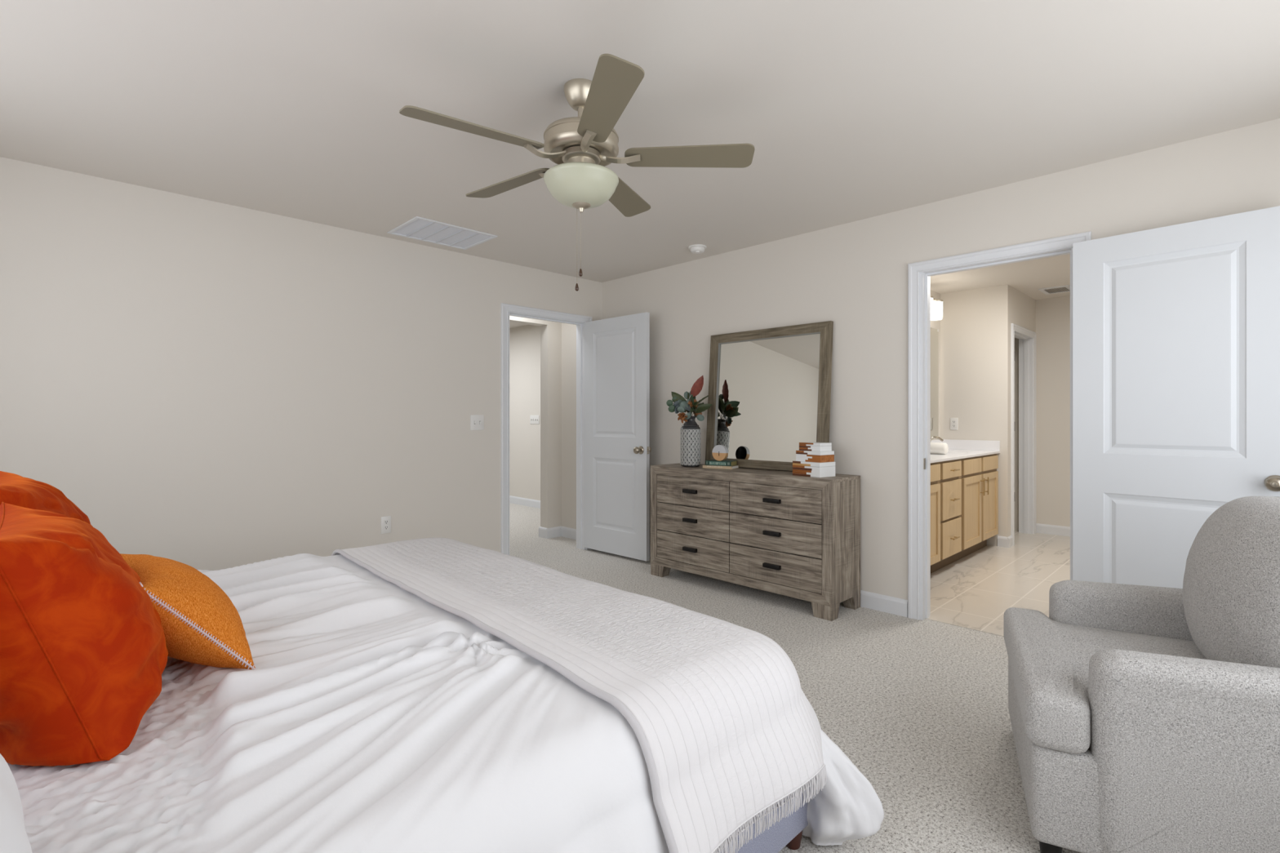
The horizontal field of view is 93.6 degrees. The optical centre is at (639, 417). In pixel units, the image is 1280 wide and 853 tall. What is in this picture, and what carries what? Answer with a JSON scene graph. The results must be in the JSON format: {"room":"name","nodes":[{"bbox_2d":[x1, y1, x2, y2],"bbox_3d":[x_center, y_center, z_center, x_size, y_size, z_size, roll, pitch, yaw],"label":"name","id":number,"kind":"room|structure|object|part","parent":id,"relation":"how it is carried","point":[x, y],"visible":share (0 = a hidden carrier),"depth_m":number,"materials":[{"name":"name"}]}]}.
{"room":"bedroom","nodes":[
{"label":"bedroom","id":0,"kind":"room"},
{"bbox_2d":[0,156,601,570],"bbox_3d":[-1.950,-0.030,4.063,4.614,2.440,0.115,0,0,-45],"label":"wall","id":1,"kind":"structure","parent":0,"point":[213,385],"depth_m":3.57,"materials":[{"name":"white paint"}]},
{"bbox_2d":[381,515,391,533],"bbox_3d":[-1.759,0.743,4.165,0.070,0.118,0.008,0,0,-45],"label":"wall outlet","id":2,"kind":"object","parent":1,"relation":"attached to","point":[385,521],"visible":1,"depth_m":4.16,"materials":[{"name":"white plastic"}]},
{"bbox_2d":[383,520,388,524],"bbox_3d":[-1.757,0.724,4.164,0.034,0.028,0.002,0,0,-45],"label":"socket","id":3,"kind":"object","parent":2,"relation":"attached to","point":[385,522],"depth_m":4.16,"materials":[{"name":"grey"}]},
{"bbox_2d":[383,525,388,529],"bbox_3d":[-1.757,0.762,4.164,0.034,0.028,0.002,0,0,-45],"label":"socket","id":4,"kind":"object","parent":2,"relation":"attached to","point":[385,527],"depth_m":4.16,"materials":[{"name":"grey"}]},
{"bbox_2d":[470,414,484,430],"bbox_3d":[-1.256,0.038,4.654,0.116,0.118,0.021,0,0,-45],"label":"light switch","id":5,"kind":"object","parent":1,"relation":"attached to","point":[477,421],"visible":1,"depth_m":4.66,"materials":[{"name":"white plastic"}]},
{"bbox_2d":[500,302,592,555],"bbox_3d":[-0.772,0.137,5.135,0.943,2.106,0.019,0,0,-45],"label":"trim","id":6,"kind":"structure","parent":1,"relation":"attached to","point":[505,308],"depth_m":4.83,"materials":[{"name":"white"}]},
{"bbox_2d":[584,311,651,561],"bbox_3d":[-0.208,0.155,5.150,0.776,2.022,0.176,0,0,43],"label":"door","id":7,"kind":"structure","parent":1,"relation":"in","point":[617,449],"depth_m":5.12,"materials":[{"name":"white painted wood"},{"name":"satin nickel"}]},
{"bbox_3d":[-0.016,0.266,4.896,0.066,0.066,0.070,0,0,43],"label":"knob","id":8,"kind":"part","parent":7,"relation":"part of","materials":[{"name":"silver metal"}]},
{"bbox_2d":[509,324,540,500],"bbox_3d":[-4.143,-0.030,6.347,6.440,2.440,5.150,0,0,-45],"label":"wall","id":9,"kind":"structure","parent":0,"point":[524,340],"depth_m":8.15,"materials":[{"name":"white paint"}]},
{"bbox_2d":[509,495,540,508],"bbox_3d":[-1.951,1.140,8.529,0.014,0.100,4.930,0,0,-45],"label":"baseboard","id":10,"kind":"structure","parent":9,"relation":"attached to","point":[513,500],"depth_m":8.11,"materials":[{"name":"white wood"}]},
{"bbox_2d":[529,415,539,424],"bbox_3d":[-1.384,0.031,7.951,0.021,0.109,0.205,0,0,-45],"label":"light switch","id":11,"kind":"object","parent":9,"relation":"attached to","point":[534,420],"visible":1,"depth_m":7.94,"materials":[{"name":"white plastic"}]},
{"bbox_2d":[538,526,546,538],"bbox_3d":[-0.962,1.140,5.966,0.014,0.100,0.134,0,0,-45],"label":"baseboard","id":12,"kind":"structure","parent":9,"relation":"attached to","point":[542,531],"depth_m":5.96,"materials":[{"name":"white wood"}]},
{"bbox_2d":[560,526,576,539],"bbox_3d":[-0.602,1.140,5.843,0.014,0.100,0.519,0,0,-45],"label":"baseboard","id":13,"kind":"structure","parent":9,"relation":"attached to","point":[566,532],"depth_m":5.94,"materials":[{"name":"white wood"}]},
{"bbox_2d":[509,315,576,528],"bbox_3d":[-2.481,-0.030,4.078,5.410,2.440,0.653,0,0,-45],"label":"wall","id":14,"kind":"structure","parent":0,"point":[557,340],"depth_m":5.97,"materials":[{"name":"white paint"}]},
{"bbox_2d":[546,526,561,538],"bbox_3d":[-0.850,1.140,5.973,0.184,0.100,0.014,0,0,-45],"label":"baseboard","id":15,"kind":"structure","parent":14,"relation":"attached to","point":[553,532],"depth_m":5.96,"materials":[{"name":"white wood"}]},
{"bbox_2d":[0,0,1279,328],"bbox_3d":[-0.821,-1.282,5.378,9.600,0.135,11.200,0,0,-45],"label":"ceiling","id":16,"kind":"structure","parent":0,"point":[850,110],"depth_m":2.38,"materials":[{"name":"white paint"}]},
{"bbox_2d":[386,216,497,249],"bbox_3d":[-1.340,-1.246,4.090,0.574,0.008,0.452,0,0,-45],"label":"ceiling vent","id":17,"kind":"object","parent":16,"relation":"in","point":[417,228],"visible":1,"depth_m":4.08,"materials":[{"name":"white metal"}]},
{"bbox_2d":[399,53,755,291],"bbox_3d":[-0.258,-0.865,2.287,1.246,0.770,1.235,0,0,-45],"label":"ceiling fan","id":18,"kind":"object","parent":16,"relation":"hanging from","point":[582,146],"visible":1,"depth_m":2.20,"materials":[{"name":"brown wood"}]},
{"bbox_3d":[-0.559,-0.984,2.052,0.483,0.006,0.134,0,13,-34],"label":"blade","id":19,"kind":"part","parent":18,"relation":"part of","materials":[{"name":"brown wood"}]},
{"bbox_3d":[-0.543,-0.984,2.530,0.483,0.006,0.134,0,13,38],"label":"blade","id":20,"kind":"part","parent":18,"relation":"part of","materials":[{"name":"brown wood"}]},
{"bbox_3d":[-0.239,-0.650,2.280,0.003,0.289,0.003,0,0,-45],"label":"pull chain","id":21,"kind":"part","parent":18,"relation":"part of","materials":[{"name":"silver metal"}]},
{"bbox_3d":[-0.225,-0.678,2.283,0.003,0.233,0.003,0,0,-15],"label":"pull chain","id":22,"kind":"part","parent":18,"relation":"part of","materials":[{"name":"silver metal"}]},
{"bbox_3d":[-0.222,-0.861,2.280,0.284,0.115,0.284,0,0,-45],"label":"lamp shade","id":23,"kind":"part","parent":18,"relation":"part of","materials":[{"name":"white glass"}]},
{"bbox_3d":[-0.110,-0.984,1.890,0.134,0.006,0.483,14,-4,-16],"label":"blade","id":24,"kind":"part","parent":18,"relation":"part of","materials":[{"name":"brown wood"}]},
{"bbox_3d":[-0.084,-0.984,2.662,0.134,0.006,0.483,-14,-5,19],"label":"blade","id":25,"kind":"part","parent":18,"relation":"part of","materials":[{"name":"brown wood"}]},
{"bbox_3d":[0.184,-0.984,2.267,0.483,0.006,0.134,0,-13,2],"label":"blade","id":26,"kind":"part","parent":18,"relation":"part of","materials":[{"name":"brown wood"}]},
{"bbox_2d":[688,244,706,253],"bbox_3d":[0.420,-1.225,4.397,0.136,0.050,0.136,0,0,-45],"label":"smoke detector","id":27,"kind":"object","parent":16,"relation":"attached to","point":[695,248],"visible":1,"depth_m":4.36,"materials":[{"name":"white plastic"}]},
{"bbox_2d":[1038,284,1070,294],"bbox_3d":[3.954,-1.209,5.700,0.320,0.012,0.240,0,0,-45],"label":"ceiling vent","id":28,"kind":"object","parent":16,"relation":"in","point":[1068,286],"visible":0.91,"depth_m":5.68,"materials":[{"name":"white metal"}]},
{"bbox_2d":[509,502,1079,852],"bbox_3d":[-0.821,1.248,5.378,9.600,0.124,11.200,0,0,-45],"label":"floor","id":29,"kind":"structure","parent":0,"point":[919,708],"depth_m":2.81,"materials":[{"name":"carpet"}]},
{"bbox_2d":[650,462,860,621],"bbox_3d":[0.724,0.776,4.160,0.398,0.827,1.478,0,0,-45],"label":"dresser","id":30,"kind":"object","parent":29,"relation":"on","point":[781,532],"visible":1,"depth_m":3.85,"materials":[{"name":"grey wood"}]},
{"bbox_3d":[0.353,0.524,4.269,0.025,0.026,0.120,0,0,-45],"label":"handle","id":31,"kind":"part","parent":30,"relation":"part of","materials":[{"name":"black metal"}]},
{"bbox_3d":[0.353,0.731,4.269,0.025,0.026,0.120,0,0,-45],"label":"handle","id":32,"kind":"part","parent":30,"relation":"part of","materials":[{"name":"black metal"}]},
{"bbox_3d":[0.353,0.938,4.269,0.025,0.026,0.120,0,0,-45],"label":"handle","id":33,"kind":"part","parent":30,"relation":"part of","materials":[{"name":"black metal"}]},
{"bbox_2d":[680,416,700,466],"bbox_3d":[0.375,0.176,4.471,0.152,0.374,0.152,0,0,-45],"label":"vase","id":34,"kind":"object","parent":30,"relation":"on","point":[690,431],"visible":0.98,"depth_m":4.41,"materials":[{"name":"ceramic"}]},
{"bbox_2d":[666,375,711,423],"bbox_3d":[0.384,-0.102,4.484,0.308,0.430,0.299,0,0,26],"label":"flower arrangement","id":35,"kind":"object","parent":34,"relation":"in","point":[681,405],"visible":1,"depth_m":4.44,"materials":[{"name":"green plant"}]},
{"bbox_3d":[0.366,0.530,4.282,0.011,0.201,0.670,0,0,-45],"label":"drawer","id":36,"kind":"part","parent":30,"relation":"part of","materials":[{"name":"grey wood"}]},
{"bbox_3d":[0.366,0.737,4.282,0.011,0.201,0.670,0,0,-45],"label":"drawer","id":37,"kind":"part","parent":30,"relation":"part of","materials":[{"name":"grey wood"}]},
{"bbox_3d":[0.366,0.944,4.282,0.011,0.201,0.670,0,0,-45],"label":"drawer","id":38,"kind":"part","parent":30,"relation":"part of","materials":[{"name":"grey wood"}]},
{"bbox_2d":[702,464,737,469],"bbox_3d":[0.583,0.353,4.338,0.225,0.020,0.136,0,0,30],"label":"book","id":39,"kind":"object","parent":30,"relation":"on","point":[704,465],"visible":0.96,"depth_m":4.28,"materials":[{"name":"beige paper"}]},
{"bbox_2d":[705,459,737,466],"bbox_3d":[0.587,0.326,4.337,0.195,0.033,0.126,0,0,30],"label":"book","id":40,"kind":"object","parent":39,"relation":"on","point":[711,462],"visible":1,"depth_m":4.29,"materials":[{"name":"teal paper"}]},
{"bbox_2d":[711,444,728,461],"bbox_3d":[0.576,0.253,4.316,0.114,0.114,0.044,0,0,38],"label":"clock","id":41,"kind":"object","parent":40,"relation":"on","point":[720,452],"visible":1,"depth_m":4.30,"materials":[{"name":"grey"}]},
{"bbox_3d":[0.606,1.076,4.043,0.022,0.058,1.478,0,0,-45],"label":"frame rail","id":42,"kind":"part","parent":30,"relation":"part of","materials":[{"name":"grey wood"}]},
{"bbox_3d":[0.606,0.395,4.043,0.022,0.064,1.478,0,0,-45],"label":"frame rail","id":43,"kind":"part","parent":30,"relation":"part of","materials":[{"name":"grey wood"}]},
{"bbox_2d":[705,320,833,471],"bbox_3d":[0.877,-0.135,4.240,0.099,0.988,0.993,0,0,-45],"label":"dresser mirror","id":44,"kind":"object","parent":30,"relation":"on","point":[770,388],"visible":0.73,"depth_m":4.21,"materials":[{"name":"brown wood"}]},
{"bbox_3d":[0.853,0.329,4.216,0.028,0.058,0.993,6,-4,-45],"label":"frame rail","id":45,"kind":"part","parent":44,"relation":"part of","materials":[{"name":"wood"}]},
{"bbox_3d":[0.900,-0.596,4.263,0.028,0.066,0.993,6,-4,-45],"label":"frame rail","id":46,"kind":"part","parent":44,"relation":"part of","materials":[{"name":"wood"}]},
{"bbox_3d":[0.830,0.524,3.788,0.025,0.026,0.120,0,0,-45],"label":"handle","id":47,"kind":"part","parent":30,"relation":"part of","materials":[{"name":"black metal"}]},
{"bbox_3d":[0.830,0.731,3.788,0.025,0.026,0.120,0,0,-45],"label":"handle","id":48,"kind":"part","parent":30,"relation":"part of","materials":[{"name":"black metal"}]},
{"bbox_3d":[0.830,0.938,3.788,0.025,0.026,0.120,0,0,-45],"label":"handle","id":49,"kind":"part","parent":30,"relation":"part of","materials":[{"name":"black metal"}]},
{"bbox_3d":[0.842,0.530,3.801,0.011,0.201,0.672,0,0,-45],"label":"drawer","id":50,"kind":"part","parent":30,"relation":"part of","materials":[{"name":"grey wood"}]},
{"bbox_3d":[0.842,0.737,3.801,0.011,0.201,0.672,0,0,-45],"label":"drawer","id":51,"kind":"part","parent":30,"relation":"part of","materials":[{"name":"grey wood"}]},
{"bbox_3d":[0.842,0.944,3.801,0.011,0.201,0.672,0,0,-45],"label":"drawer","id":52,"kind":"part","parent":30,"relation":"part of","materials":[{"name":"grey wood"}]},
{"bbox_2d":[792,460,835,477],"bbox_3d":[1.086,0.318,3.757,0.155,0.090,0.206,0,0,-37],"label":"decorative box","id":53,"kind":"object","parent":30,"relation":"on","point":[815,469],"visible":0.96,"depth_m":3.69,"materials":[{"name":"white paint"}]},
{"bbox_2d":[795,450,834,462],"bbox_3d":[1.092,0.239,3.753,0.135,0.066,0.186,0,0,-37],"label":"decorative box","id":54,"kind":"object","parent":53,"relation":"on","point":[801,455],"visible":0.95,"depth_m":3.70,"materials":[{"name":"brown wood"}]},
{"bbox_2d":[799,441,831,451],"bbox_3d":[1.094,0.181,3.753,0.115,0.050,0.158,0,0,-37],"label":"decorative box","id":55,"kind":"object","parent":54,"relation":"on","point":[812,446],"visible":1,"depth_m":3.71,"materials":[{"name":"white paint"}]},
{"bbox_3d":[1.095,0.165,3.753,0.114,0.017,0.158,0,0,-37],"label":"lid","id":56,"kind":"part","parent":55,"relation":"part of","materials":[{"name":"white paint"}]},
{"bbox_3d":[1.093,0.218,3.753,0.134,0.022,0.185,0,0,-37],"label":"lid","id":57,"kind":"part","parent":54,"relation":"part of","materials":[{"name":"white paint"}]},
{"bbox_3d":[1.087,0.286,3.757,0.154,0.026,0.205,0,0,-37],"label":"lid","id":58,"kind":"part","parent":53,"relation":"part of","materials":[{"name":"white paint"}]},
{"bbox_3d":[1.252,0.744,3.658,0.354,0.722,0.019,0,0,-45],"label":"panel","id":59,"kind":"part","parent":30,"relation":"part of","materials":[{"name":"grey wood"}]},
{"bbox_2d":[719,785,808,852],"bbox_3d":[-1.058,0.615,1.655,2.225,1.150,2.169,0,0,-45],"label":"bed","id":60,"kind":"object","parent":29,"relation":"on","point":[788,832],"visible":0.03,"depth_m":1.56,"materials":[{"name":"white fabric"}]},
{"bbox_2d":[6,553,884,852],"bbox_3d":[-0.935,0.875,1.742,2.283,0.615,2.416,0,0,-45],"label":"duvet","id":61,"kind":"object","parent":60,"relation":"on","point":[372,716],"visible":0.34,"depth_m":1.15,"materials":[{"name":"white fabric"}]},
{"bbox_2d":[0,753,32,852],"bbox_3d":[-0.875,0.432,0.646,0.318,0.375,0.627,0,0,-45],"label":"bed pillow","id":62,"kind":"object","parent":61,"relation":"on","point":[14,838],"visible":1,"depth_m":0.70,"materials":[{"name":"white fabric"}]},
{"bbox_2d":[0,471,91,525],"bbox_3d":[-1.753,0.390,1.724,0.361,0.460,0.613,0,0,-45],"label":"throw pillow","id":63,"kind":"object","parent":61,"relation":"on","point":[16,490],"visible":0.16,"depth_m":1.64,"materials":[{"name":"orange fabric"}]},
{"bbox_2d":[0,502,168,766],"bbox_3d":[-1.221,0.410,1.264,0.362,0.421,0.639,0,0,-38],"label":"throw pillow","id":64,"kind":"object","parent":61,"relation":"on","point":[84,653],"visible":0.99,"depth_m":1.08,"materials":[{"name":"orange fabric"}]},
{"bbox_2d":[120,553,256,670],"bbox_3d":[-1.198,0.490,1.551,0.253,0.254,0.544,0,0,-45],"label":"lumbar pillow","id":65,"kind":"object","parent":61,"relation":"on","point":[201,624],"visible":0.63,"depth_m":1.42,"materials":[{"name":"orange fabric"}]},
{"bbox_2d":[331,537,826,852],"bbox_3d":[-0.476,0.866,2.244,0.782,0.550,2.370,0,0,-45],"label":"throw blanket","id":66,"kind":"object","parent":61,"relation":"on","point":[723,723],"visible":0.89,"depth_m":1.50,"materials":[{"name":"white fabric"}]},
{"bbox_3d":[0.425,1.164,1.674,0.056,0.052,0.056,0,0,-45],"label":"leg","id":67,"kind":"part","parent":60,"relation":"part of","materials":[{"name":"brown wood"}]},
{"bbox_2d":[930,453,998,573],"bbox_3d":[2.323,0.757,4.893,2.285,0.858,0.543,0,0,-45],"label":"vanity cabinet","id":68,"kind":"object","parent":29,"relation":"on","point":[964,492],"visible":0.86,"depth_m":4.86,"materials":[{"name":"brown wood"}]},
{"bbox_3d":[2.110,0.777,4.361,0.335,0.575,0.019,0,0,-45],"label":"cabinet door","id":69,"kind":"part","parent":68,"relation":"part of","materials":[{"name":"brown wood"}]},
{"bbox_3d":[2.412,0.930,4.660,0.415,0.270,0.019,0,0,-45],"label":"drawer","id":70,"kind":"part","parent":68,"relation":"part of","materials":[{"name":"brown wood"}]},
{"bbox_3d":[2.412,0.632,4.660,0.415,0.285,0.019,0,0,-45],"label":"drawer","id":71,"kind":"part","parent":68,"relation":"part of","materials":[{"name":"brown wood"}]},
{"bbox_3d":[2.412,0.405,4.660,0.415,0.120,0.019,0,0,-45],"label":"drawer","id":72,"kind":"part","parent":68,"relation":"part of","materials":[{"name":"brown wood"}]},
{"bbox_2d":[930,439,999,462],"bbox_3d":[2.317,0.276,4.907,2.297,0.125,0.515,0,0,-45],"label":"countertop","id":73,"kind":"structure","parent":68,"relation":"on","point":[957,449],"depth_m":5.55,"materials":[{"name":"white stone"}]},
{"bbox_2d":[930,435,943,441],"bbox_3d":[2.638,0.236,5.381,0.304,0.141,0.150,0,0,-45],"label":"faucet","id":74,"kind":"object","parent":73,"relation":"on","point":[933,437],"visible":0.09,"depth_m":5.36,"materials":[{"name":"silver metal"}]},
{"bbox_2d":[930,442,948,454],"bbox_3d":[2.459,0.258,5.050,0.096,0.096,0.220,0,0,-45],"label":"rolled towel","id":75,"kind":"object","parent":73,"relation":"on","point":[940,448],"visible":0.56,"depth_m":4.98,"materials":[{"name":"white fabric"}]},
{"bbox_3d":[2.766,0.777,5.010,0.450,0.575,0.019,0,0,-45],"label":"cabinet door","id":76,"kind":"part","parent":68,"relation":"part of","materials":[{"name":"brown wood"}]},
{"bbox_3d":[2.923,0.590,5.128,0.010,0.150,0.034,0,0,-45],"label":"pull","id":77,"kind":"part","parent":68,"relation":"part of","materials":[{"name":"gold metal"}]},
{"bbox_3d":[3.001,0.590,5.206,0.010,0.150,0.034,0,0,-45],"label":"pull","id":78,"kind":"part","parent":68,"relation":"part of","materials":[{"name":"gold metal"}]},
{"bbox_3d":[3.117,0.777,5.358,0.440,0.575,0.019,0,0,-45],"label":"cabinet door","id":79,"kind":"part","parent":68,"relation":"part of","materials":[{"name":"brown wood"}]},
{"bbox_2d":[1003,496,1279,852],"bbox_3d":[1.636,0.709,1.761,0.930,0.962,0.884,0,0,27],"label":"armchair","id":80,"kind":"object","parent":29,"relation":"on","point":[1144,719],"visible":1,"depth_m":1.54,"materials":[{"name":"grey fabric"}]},
{"bbox_3d":[1.106,1.162,1.620,0.056,0.056,0.056,0,0,27],"label":"leg","id":81,"kind":"part","parent":80,"relation":"part of","materials":[{"name":"black wood"}]},
{"bbox_2d":[1003,607,1206,754],"bbox_3d":[1.507,0.792,1.828,0.640,0.172,0.860,0,0,27],"label":"seat cushion","id":82,"kind":"object","parent":80,"relation":"on","point":[1062,711],"depth_m":1.62,"materials":[{"name":"grey fabric"}]},
{"bbox_3d":[1.857,0.860,2.061,0.755,0.539,0.147,0,0,27],"label":"armrest","id":83,"kind":"part","parent":80,"relation":"part of","materials":[{"name":"grey fabric"}]},
{"bbox_3d":[1.517,0.860,1.407,0.755,0.539,0.147,0,0,27],"label":"armrest","id":84,"kind":"part","parent":80,"relation":"part of","materials":[{"name":"grey fabric"}]},
{"bbox_2d":[1182,496,1279,668],"bbox_3d":[1.792,0.505,1.680,0.369,0.553,0.706,0,0,27],"label":"cushion","id":85,"kind":"object","parent":80,"relation":"on","point":[1231,591],"depth_m":1.62,"materials":[{"name":"grey fabric"}]},
{"bbox_2d":[930,289,940,439],"bbox_3d":[2.030,-0.013,5.077,2.471,2.405,0.120,0,0,-45],"label":"wall","id":86,"kind":"structure","parent":0,"point":[935,324],"depth_m":5.88,"materials":[{"name":"white paint"}]},
{"bbox_2d":[930,327,938,437],"bbox_3d":[2.128,-0.335,5.082,2.175,1.050,0.009,0,0,-45],"label":"bathroom mirror","id":87,"kind":"object","parent":86,"relation":"attached to","point":[934,332],"visible":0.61,"depth_m":5.77,"materials":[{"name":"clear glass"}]},
{"bbox_2d":[930,295,942,320],"bbox_3d":[2.520,-0.992,5.351,0.650,0.201,0.177,0,0,-45],"label":"vanity light","id":88,"kind":"object","parent":86,"relation":"attached to","point":[936,305],"visible":0.2,"depth_m":5.44,"materials":[{"name":"white glass"}]},
{"bbox_3d":[2.531,-0.974,5.319,0.112,0.163,0.112,0,0,-45],"label":"lamp shade","id":89,"kind":"part","parent":88,"relation":"part of","materials":[{"name":"white glass"}]},
{"bbox_3d":[2.699,-1.071,5.498,0.116,0.043,0.137,0,0,-10],"label":"arm","id":90,"kind":"part","parent":88,"relation":"part of","materials":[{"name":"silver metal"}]},
{"bbox_2d":[601,118,1279,599],"bbox_3d":[1.426,-0.030,3.850,0.115,2.440,4.937,0,0,-45],"label":"wall","id":91,"kind":"structure","parent":0,"point":[853,275],"depth_m":3.71,"materials":[{"name":"white paint"}]},
{"bbox_2d":[649,545,907,617],"bbox_3d":[0.620,1.140,4.572,0.014,0.100,2.776,0,0,-45],"label":"baseboard","id":92,"kind":"structure","parent":91,"relation":"attached to","point":[891,605],"depth_m":3.68,"materials":[{"name":"white wood"}]},
{"bbox_2d":[923,457,925,469],"bbox_3d":[1.678,0.273,3.545,0.028,0.065,0.002,0,0,-45],"label":"strike plate","id":93,"kind":"object","parent":91,"relation":"attached to","point":[924,460],"visible":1,"depth_m":3.54,"materials":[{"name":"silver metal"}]},
{"bbox_2d":[907,231,1091,620],"bbox_3d":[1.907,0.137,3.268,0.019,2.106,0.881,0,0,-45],"label":"trim","id":94,"kind":"structure","parent":91,"relation":"attached to","point":[914,269],"depth_m":3.55,"materials":[{"name":"white wood"}]},
{"bbox_2d":[1072,205,1279,588],"bbox_3d":[2.355,0.159,2.643,0.112,2.022,0.765,0,0,-41],"label":"door","id":95,"kind":"structure","parent":91,"relation":"in","point":[1176,327],"depth_m":2.67,"materials":[{"name":"white wood"}]},
{"bbox_3d":[2.539,0.265,2.402,0.073,0.066,0.066,0,0,-41],"label":"knob","id":96,"kind":"part","parent":95,"relation":"part of","materials":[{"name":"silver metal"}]},
{"bbox_2d":[940,284,1035,546],"bbox_3d":[3.518,-0.013,6.141,1.140,2.405,0.700,0,0,-45],"label":"wall","id":97,"kind":"structure","parent":0,"point":[975,323],"depth_m":5.67,"materials":[{"name":"white paint"}]},
{"bbox_2d":[950,417,958,430],"bbox_3d":[3.036,0.060,5.812,0.008,0.118,0.070,0,0,-45],"label":"wall outlet","id":98,"kind":"object","parent":97,"relation":"attached to","point":[953,421],"visible":1,"depth_m":5.81,"materials":[{"name":"white plastic"}]},
{"bbox_2d":[997,535,1007,547],"bbox_3d":[3.326,1.140,5.515,0.014,0.100,0.080,0,0,-45],"label":"baseboard","id":99,"kind":"structure","parent":97,"relation":"attached to","point":[1002,540],"depth_m":5.51,"materials":[{"name":"white wood"}]},
{"bbox_2d":[1007,535,1013,547],"bbox_3d":[3.396,1.140,5.518,0.119,0.100,0.014,0,0,-45],"label":"baseboard","id":100,"kind":"structure","parent":97,"relation":"attached to","point":[1010,540],"depth_m":5.50,"materials":[{"name":"white wood"}]},
{"bbox_2d":[1014,331,1032,533],"bbox_3d":[3.700,0.180,5.914,0.740,2.020,0.120,0,0,-45],"label":"trim","id":101,"kind":"structure","parent":97,"relation":"attached to","point":[1025,343],"depth_m":6.14,"materials":[{"name":"white wood"}]},
{"bbox_2d":[1010,323,1036,546],"bbox_3d":[3.749,0.158,5.864,0.868,2.064,0.019,0,0,-45],"label":"trim","id":102,"kind":"structure","parent":97,"relation":"attached to","point":[1014,327],"depth_m":5.72,"materials":[{"name":"white wood"}]},
{"bbox_2d":[1035,296,1070,526],"bbox_3d":[5.090,-0.013,5.277,0.120,2.405,2.740,0,0,-45],"label":"wall","id":103,"kind":"structure","parent":0,"point":[1052,315],"depth_m":6.10,"materials":[{"name":"white paint"}]},
{"bbox_2d":[1036,523,1070,536],"bbox_3d":[5.043,1.140,5.230,0.014,0.100,2.740,0,0,-45],"label":"baseboard","id":104,"kind":"structure","parent":103,"relation":"attached to","point":[1041,528],"depth_m":6.09,"materials":[{"name":"white wood"}]}
]}

